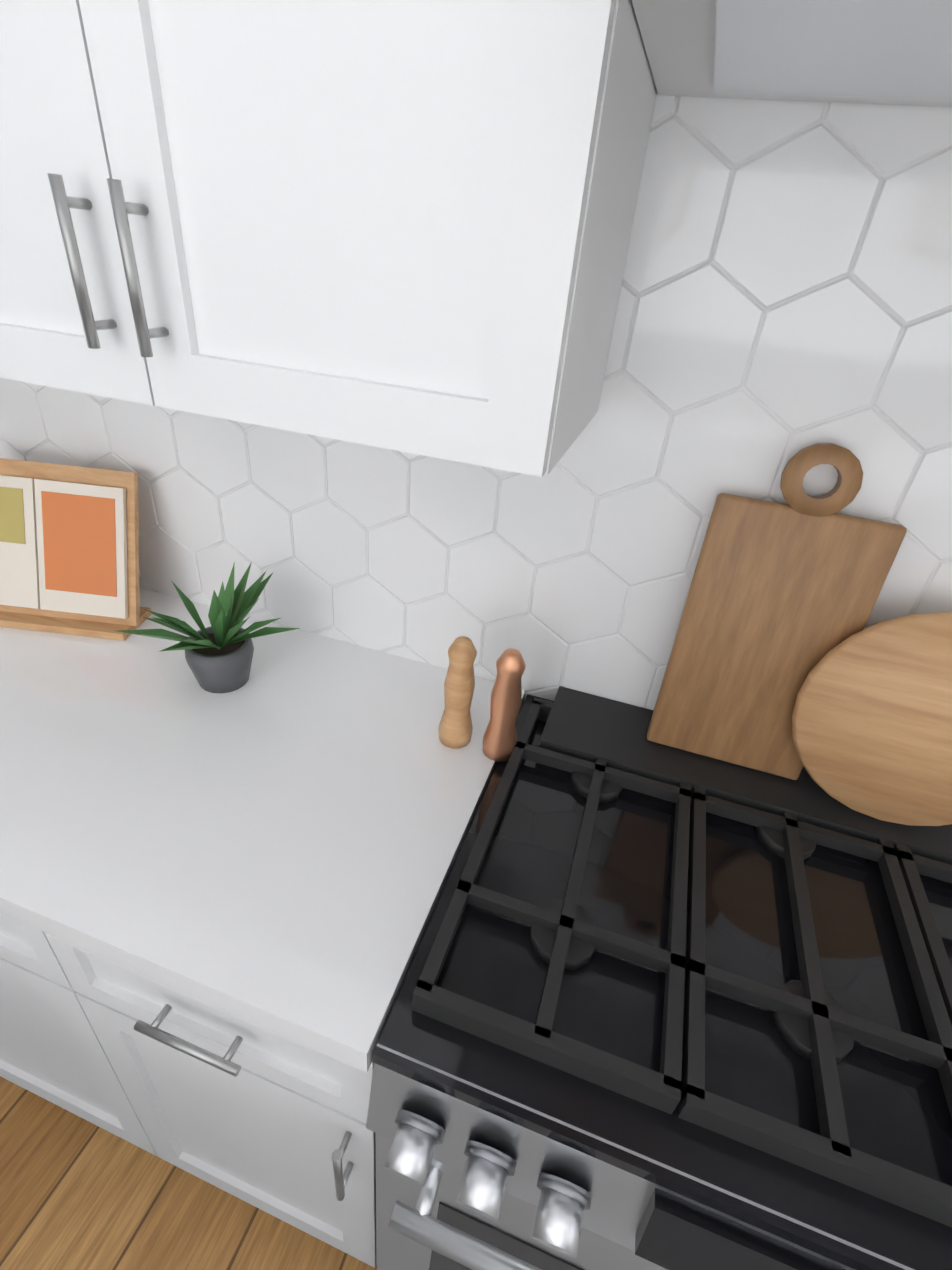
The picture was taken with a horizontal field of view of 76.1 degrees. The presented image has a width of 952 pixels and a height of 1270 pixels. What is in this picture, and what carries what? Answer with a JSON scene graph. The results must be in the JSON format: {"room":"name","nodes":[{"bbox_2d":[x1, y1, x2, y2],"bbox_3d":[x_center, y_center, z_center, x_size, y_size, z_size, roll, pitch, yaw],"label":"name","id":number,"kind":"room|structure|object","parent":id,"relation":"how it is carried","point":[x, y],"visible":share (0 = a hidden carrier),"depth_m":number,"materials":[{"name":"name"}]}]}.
{"room":"kitchen","nodes":[
{"label":"kitchen","id":0,"kind":"room"},
{"bbox_2d":[0,1076,376,1269],"bbox_3d":[0.317,1.207,1.185,11.500,0.050,19.500,14,33,13],"label":"floor","id":1,"kind":"structure","parent":0,"point":[77,1192],"depth_m":1.16,"materials":[{"name":"brown wood"}]},
{"bbox_2d":[0,919,179,1167],"bbox_3d":[-0.658,0.505,1.265,0.509,0.880,0.625,14,33,13],"label":"base cabinet","id":2,"kind":"object","parent":1,"relation":"on","point":[57,1043],"depth_m":0.99,"materials":[{"name":"white wood"}]},
{"bbox_2d":[76,951,376,1267],"bbox_3d":[-0.288,0.597,1.178,0.511,0.880,0.625,14,33,13],"label":"base cabinet","id":3,"kind":"object","parent":1,"relation":"on","point":[280,1128],"depth_m":0.86,"materials":[{"name":"white wood"}]},
{"bbox_2d":[0,587,525,1078],"bbox_3d":[-0.903,0.051,1.079,1.889,0.040,0.640,14,33,13],"label":"countertop","id":4,"kind":"structure","parent":3,"relation":"on","point":[277,853],"depth_m":0.83,"materials":[{"name":"white stone"}]},
{"bbox_2d":[0,458,151,640],"bbox_3d":[-0.813,-0.164,1.129,0.360,0.283,0.139,6,32,1],"label":"cookbook stand","id":5,"kind":"object","parent":4,"relation":"on","point":[69,550],"visible":0.98,"depth_m":1.12,"materials":[{"name":"brown wood"}]},
{"bbox_2d":[117,561,299,692],"bbox_3d":[-0.412,-0.009,1.014,0.243,0.212,0.250,14,33,13],"label":"succulent plant","id":6,"kind":"object","parent":4,"relation":"on","point":[219,651],"visible":1,"depth_m":1.01,"materials":[{"name":"green plant"}]},
{"bbox_2d":[438,636,476,748],"bbox_3d":[-0.026,0.086,0.942,0.056,0.195,0.055,14,33,13],"label":"pepper mill","id":7,"kind":"object","parent":4,"relation":"on","point":[455,729],"depth_m":0.92,"materials":[{"name":"brown wood"}]},
{"bbox_2d":[483,648,525,761],"bbox_3d":[0.044,0.104,0.926,0.056,0.195,0.055,14,33,13],"label":"pepper mill","id":8,"kind":"object","parent":4,"relation":"on","point":[500,736],"depth_m":0.91,"materials":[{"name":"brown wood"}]},
{"bbox_2d":[366,686,951,1269],"bbox_3d":[0.358,0.741,0.971,0.863,0.929,0.702,14,33,13],"label":"range","id":9,"kind":"object","parent":1,"relation":"on","point":[658,1006],"visible":0.94,"depth_m":0.66,"materials":[{"name":"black metal"}]},
{"bbox_2d":[647,443,906,779],"bbox_3d":[0.414,-0.022,0.858,0.230,0.480,0.080,14,33,13],"label":"cutting board","id":10,"kind":"object","parent":9,"relation":"on","point":[781,599],"visible":0.92,"depth_m":0.84,"materials":[{"name":"brown wood"}]},
{"bbox_2d":[792,612,951,825],"bbox_3d":[0.686,0.142,0.796,0.500,0.316,0.068,14,33,13],"label":"round cutting board","id":11,"kind":"object","parent":9,"relation":"on","point":[872,724],"visible":0.96,"depth_m":0.82,"materials":[{"name":"brown wood"}]},
{"bbox_3d":[-0.082,-0.367,0.988,4.830,2.740,0.120,14,33,13],"label":"wall","id":12,"kind":"structure","parent":0,"visible":0},
{"bbox_2d":[0,0,656,476],"bbox_3d":[-0.279,-0.780,0.526,0.927,1.055,0.345,14,33,13],"label":"upper cabinet","id":13,"kind":"object","parent":12,"relation":"attached to","point":[398,224],"visible":1,"depth_m":0.50,"materials":[{"name":"white wood"}]},
{"bbox_2d":[0,93,951,709],"bbox_3d":[-0.033,-0.278,0.946,4.876,1.098,0.004,14,33,13],"label":"backsplash","id":14,"kind":"structure","parent":12,"relation":"attached to","point":[786,291],"depth_m":0.84,"materials":[{"name":"white tile"}]},
{"bbox_2d":[632,0,951,106],"bbox_3d":[0.581,-0.762,0.080,0.960,0.988,0.555,14,33,13],"label":"range hood","id":15,"kind":"object","parent":12,"relation":"attached to","point":[896,52],"visible":1,"depth_m":0.48,"materials":[{"name":"white"}]}
]}

